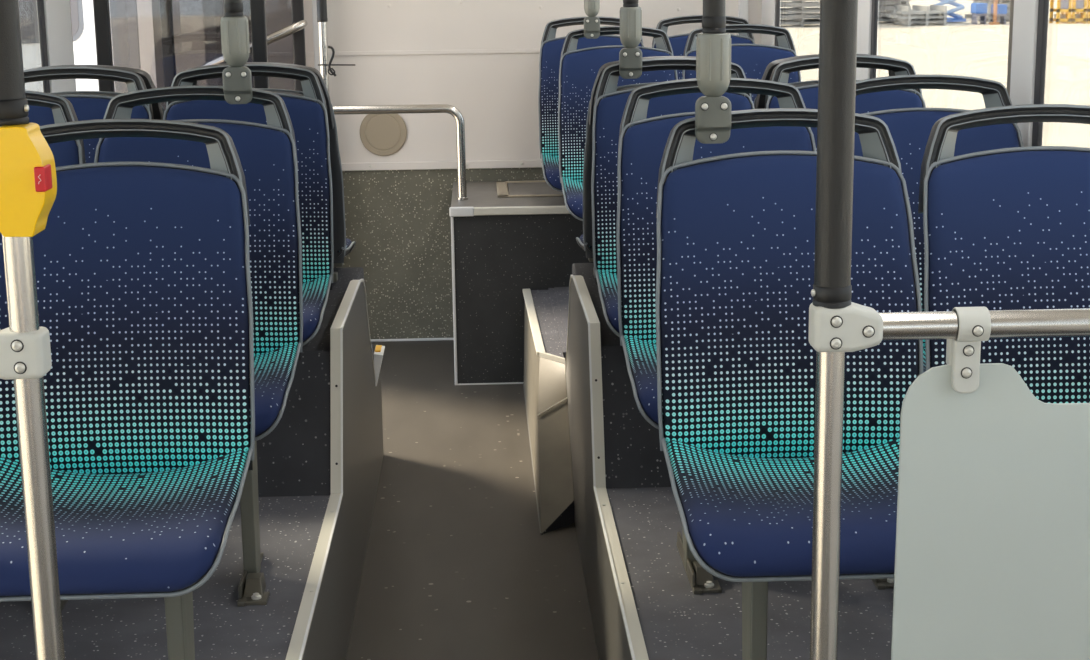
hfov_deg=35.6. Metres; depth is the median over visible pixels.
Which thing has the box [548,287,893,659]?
floor
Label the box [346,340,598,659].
floor
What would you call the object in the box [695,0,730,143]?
pole
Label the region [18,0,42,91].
window
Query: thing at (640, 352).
seat cushion
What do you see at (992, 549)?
screen panel
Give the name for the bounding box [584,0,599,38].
pole
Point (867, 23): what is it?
pillar
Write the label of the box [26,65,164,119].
frame
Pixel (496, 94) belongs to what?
wall
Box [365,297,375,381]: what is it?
trim
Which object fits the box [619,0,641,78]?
pole
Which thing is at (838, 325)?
handrail
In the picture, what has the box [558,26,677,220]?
seat
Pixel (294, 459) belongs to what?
wall
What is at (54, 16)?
pillar
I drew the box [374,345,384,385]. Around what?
guard
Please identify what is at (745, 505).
seat cushion
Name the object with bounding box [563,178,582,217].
seat cushion
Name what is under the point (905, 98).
seat
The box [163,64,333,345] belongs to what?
seat
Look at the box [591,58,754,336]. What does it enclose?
seat
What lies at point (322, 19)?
handrail
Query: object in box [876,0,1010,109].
window
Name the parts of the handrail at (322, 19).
post, rail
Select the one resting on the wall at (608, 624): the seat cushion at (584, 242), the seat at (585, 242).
the seat at (585, 242)
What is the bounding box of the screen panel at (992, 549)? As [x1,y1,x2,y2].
[891,307,1089,659]
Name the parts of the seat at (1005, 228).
grab handle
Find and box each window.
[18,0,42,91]
[780,0,819,81]
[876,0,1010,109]
[1042,0,1089,147]
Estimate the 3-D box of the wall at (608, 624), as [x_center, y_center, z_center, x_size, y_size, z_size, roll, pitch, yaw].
[0.144,0.466,3.638,0.022,0.742,3.700,-1,12,-2]
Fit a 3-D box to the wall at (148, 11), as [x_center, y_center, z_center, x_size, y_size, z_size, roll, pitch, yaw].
[-1.406,0.071,1.815,0.060,2.320,10.830,-1,12,-2]
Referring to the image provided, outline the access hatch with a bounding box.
[496,180,562,197]
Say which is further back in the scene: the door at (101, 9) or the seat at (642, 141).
the door at (101, 9)
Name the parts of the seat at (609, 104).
grab handle, backrest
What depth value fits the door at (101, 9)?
5.56 m
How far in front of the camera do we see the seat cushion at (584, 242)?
4.84 m
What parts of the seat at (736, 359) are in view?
grab handle, backrest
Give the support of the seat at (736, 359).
on the floor at (676, 623)
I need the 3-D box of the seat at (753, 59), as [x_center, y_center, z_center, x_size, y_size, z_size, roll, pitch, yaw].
[0.734,-0.597,6.104,0.451,0.968,0.614,-1,12,-2]
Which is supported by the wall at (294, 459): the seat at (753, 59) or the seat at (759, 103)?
the seat at (759, 103)
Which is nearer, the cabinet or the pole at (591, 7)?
the pole at (591, 7)
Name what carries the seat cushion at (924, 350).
on the seat at (909, 128)
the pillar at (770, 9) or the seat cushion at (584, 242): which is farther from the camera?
the pillar at (770, 9)
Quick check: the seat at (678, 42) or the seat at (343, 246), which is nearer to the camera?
the seat at (343, 246)
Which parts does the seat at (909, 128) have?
foot plate, grab handle, backrest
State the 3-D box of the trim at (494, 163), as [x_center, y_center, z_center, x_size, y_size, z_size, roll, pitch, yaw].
[-0.330,-0.702,7.228,2.520,0.033,0.017,-1,12,-2]
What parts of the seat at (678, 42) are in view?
grab handle, backrest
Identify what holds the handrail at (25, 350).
on the floor at (289, 526)
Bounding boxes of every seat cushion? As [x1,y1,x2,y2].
[0,450,247,595]
[254,344,297,435]
[302,276,328,340]
[337,238,351,252]
[543,154,561,189]
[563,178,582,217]
[579,234,591,247]
[598,271,618,331]
[625,337,657,422]
[666,438,899,576]
[923,348,925,372]
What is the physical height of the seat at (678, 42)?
0.653 m
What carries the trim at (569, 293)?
attached to the wall at (608, 624)
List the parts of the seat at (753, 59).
grab handle, backrest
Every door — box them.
[93,0,268,91]
[159,0,306,106]
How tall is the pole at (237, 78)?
1.012 m
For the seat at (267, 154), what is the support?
on the floor at (289, 526)
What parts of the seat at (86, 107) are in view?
backrest, grab handle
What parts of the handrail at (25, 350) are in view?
stop button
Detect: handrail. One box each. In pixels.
[0,0,64,659]
[316,0,467,267]
[808,0,1089,659]
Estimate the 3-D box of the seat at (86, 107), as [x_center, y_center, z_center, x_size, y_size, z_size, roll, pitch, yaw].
[-1.223,-0.309,4.228,0.451,0.653,0.614,-1,12,-2]
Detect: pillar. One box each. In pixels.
[37,0,75,92]
[761,0,779,46]
[856,0,877,79]
[1007,0,1048,146]
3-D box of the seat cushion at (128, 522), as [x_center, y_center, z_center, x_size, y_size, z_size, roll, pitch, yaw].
[-0.697,0.290,2.640,0.433,0.098,0.441,-1,12,-2]
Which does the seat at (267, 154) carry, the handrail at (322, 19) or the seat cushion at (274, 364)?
the seat cushion at (274, 364)
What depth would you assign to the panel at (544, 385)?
5.25 m
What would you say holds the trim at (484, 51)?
attached to the wall at (496, 94)
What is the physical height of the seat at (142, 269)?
0.968 m
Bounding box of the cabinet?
[449,180,592,384]
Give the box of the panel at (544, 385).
[522,289,573,534]
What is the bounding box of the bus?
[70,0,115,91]
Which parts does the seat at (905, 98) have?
grab handle, backrest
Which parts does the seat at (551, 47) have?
backrest, grab handle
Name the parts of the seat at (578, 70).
grab handle, backrest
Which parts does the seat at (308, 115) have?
grab handle, backrest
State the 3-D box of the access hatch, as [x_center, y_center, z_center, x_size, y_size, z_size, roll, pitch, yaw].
[0.052,-0.582,6.971,0.500,0.007,0.470,-1,12,-2]
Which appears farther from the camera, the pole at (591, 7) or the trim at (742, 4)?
the trim at (742, 4)
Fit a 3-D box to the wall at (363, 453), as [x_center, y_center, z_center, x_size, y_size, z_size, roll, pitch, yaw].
[-0.476,0.461,3.698,0.022,0.742,3.870,-1,12,-2]
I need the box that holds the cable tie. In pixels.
[318,46,354,75]
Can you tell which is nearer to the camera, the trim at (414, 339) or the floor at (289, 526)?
the floor at (289, 526)
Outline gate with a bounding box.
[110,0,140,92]
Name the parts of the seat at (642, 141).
foot plate, grab handle, backrest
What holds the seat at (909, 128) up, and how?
on the floor at (676, 623)
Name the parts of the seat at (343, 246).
grab handle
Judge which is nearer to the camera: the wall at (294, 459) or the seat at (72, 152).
the seat at (72, 152)
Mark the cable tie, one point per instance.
(329, 65)
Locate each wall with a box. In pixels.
[137,0,165,110]
[172,0,761,338]
[257,263,671,496]
[302,282,383,659]
[566,278,631,659]
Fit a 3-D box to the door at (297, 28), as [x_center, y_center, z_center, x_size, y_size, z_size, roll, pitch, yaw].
[-1.246,-0.919,6.895,0.590,2.050,0.099,-1,12,-2]
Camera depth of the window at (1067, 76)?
3.52 m
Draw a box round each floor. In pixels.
[0,345,373,659]
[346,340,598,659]
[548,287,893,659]
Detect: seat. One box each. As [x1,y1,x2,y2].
[0,119,254,659]
[24,67,153,162]
[25,90,85,609]
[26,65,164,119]
[94,85,302,606]
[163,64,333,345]
[188,62,355,281]
[538,16,643,191]
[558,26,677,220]
[576,56,731,274]
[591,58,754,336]
[616,78,815,593]
[652,15,754,79]
[656,108,922,659]
[682,24,800,102]
[754,54,894,108]
[764,55,925,150]
[854,74,1023,589]
[918,104,1089,402]
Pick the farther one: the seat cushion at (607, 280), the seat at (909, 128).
the seat cushion at (607, 280)
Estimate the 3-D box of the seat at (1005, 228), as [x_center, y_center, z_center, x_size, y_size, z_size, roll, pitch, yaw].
[0.872,0.142,2.761,0.451,0.968,0.614,-1,12,-2]
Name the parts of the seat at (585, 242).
grab handle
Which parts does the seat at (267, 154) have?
grab handle, backrest, foot plate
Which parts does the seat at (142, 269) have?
backrest, grab handle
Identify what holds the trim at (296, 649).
attached to the wall at (363, 453)
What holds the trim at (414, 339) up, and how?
attached to the wall at (496, 94)
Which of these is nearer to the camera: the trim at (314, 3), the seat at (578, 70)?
the seat at (578, 70)
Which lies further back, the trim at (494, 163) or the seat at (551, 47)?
the trim at (494, 163)
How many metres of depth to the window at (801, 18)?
6.34 m
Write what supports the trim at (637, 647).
attached to the wall at (608, 624)
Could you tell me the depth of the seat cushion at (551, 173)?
6.51 m
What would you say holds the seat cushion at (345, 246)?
on the seat at (343, 246)
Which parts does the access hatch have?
lid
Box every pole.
[220,0,252,103]
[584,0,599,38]
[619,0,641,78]
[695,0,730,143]
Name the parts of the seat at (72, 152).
grab handle, backrest, foot plate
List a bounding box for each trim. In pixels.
[162,47,651,57]
[285,279,365,659]
[312,0,319,71]
[341,160,541,170]
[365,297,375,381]
[371,338,453,341]
[565,293,569,373]
[569,275,648,659]
[738,0,747,34]
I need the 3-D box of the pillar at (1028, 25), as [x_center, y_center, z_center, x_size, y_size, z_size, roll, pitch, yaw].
[1.057,-0.719,3.720,0.018,1.040,0.235,-1,12,-2]

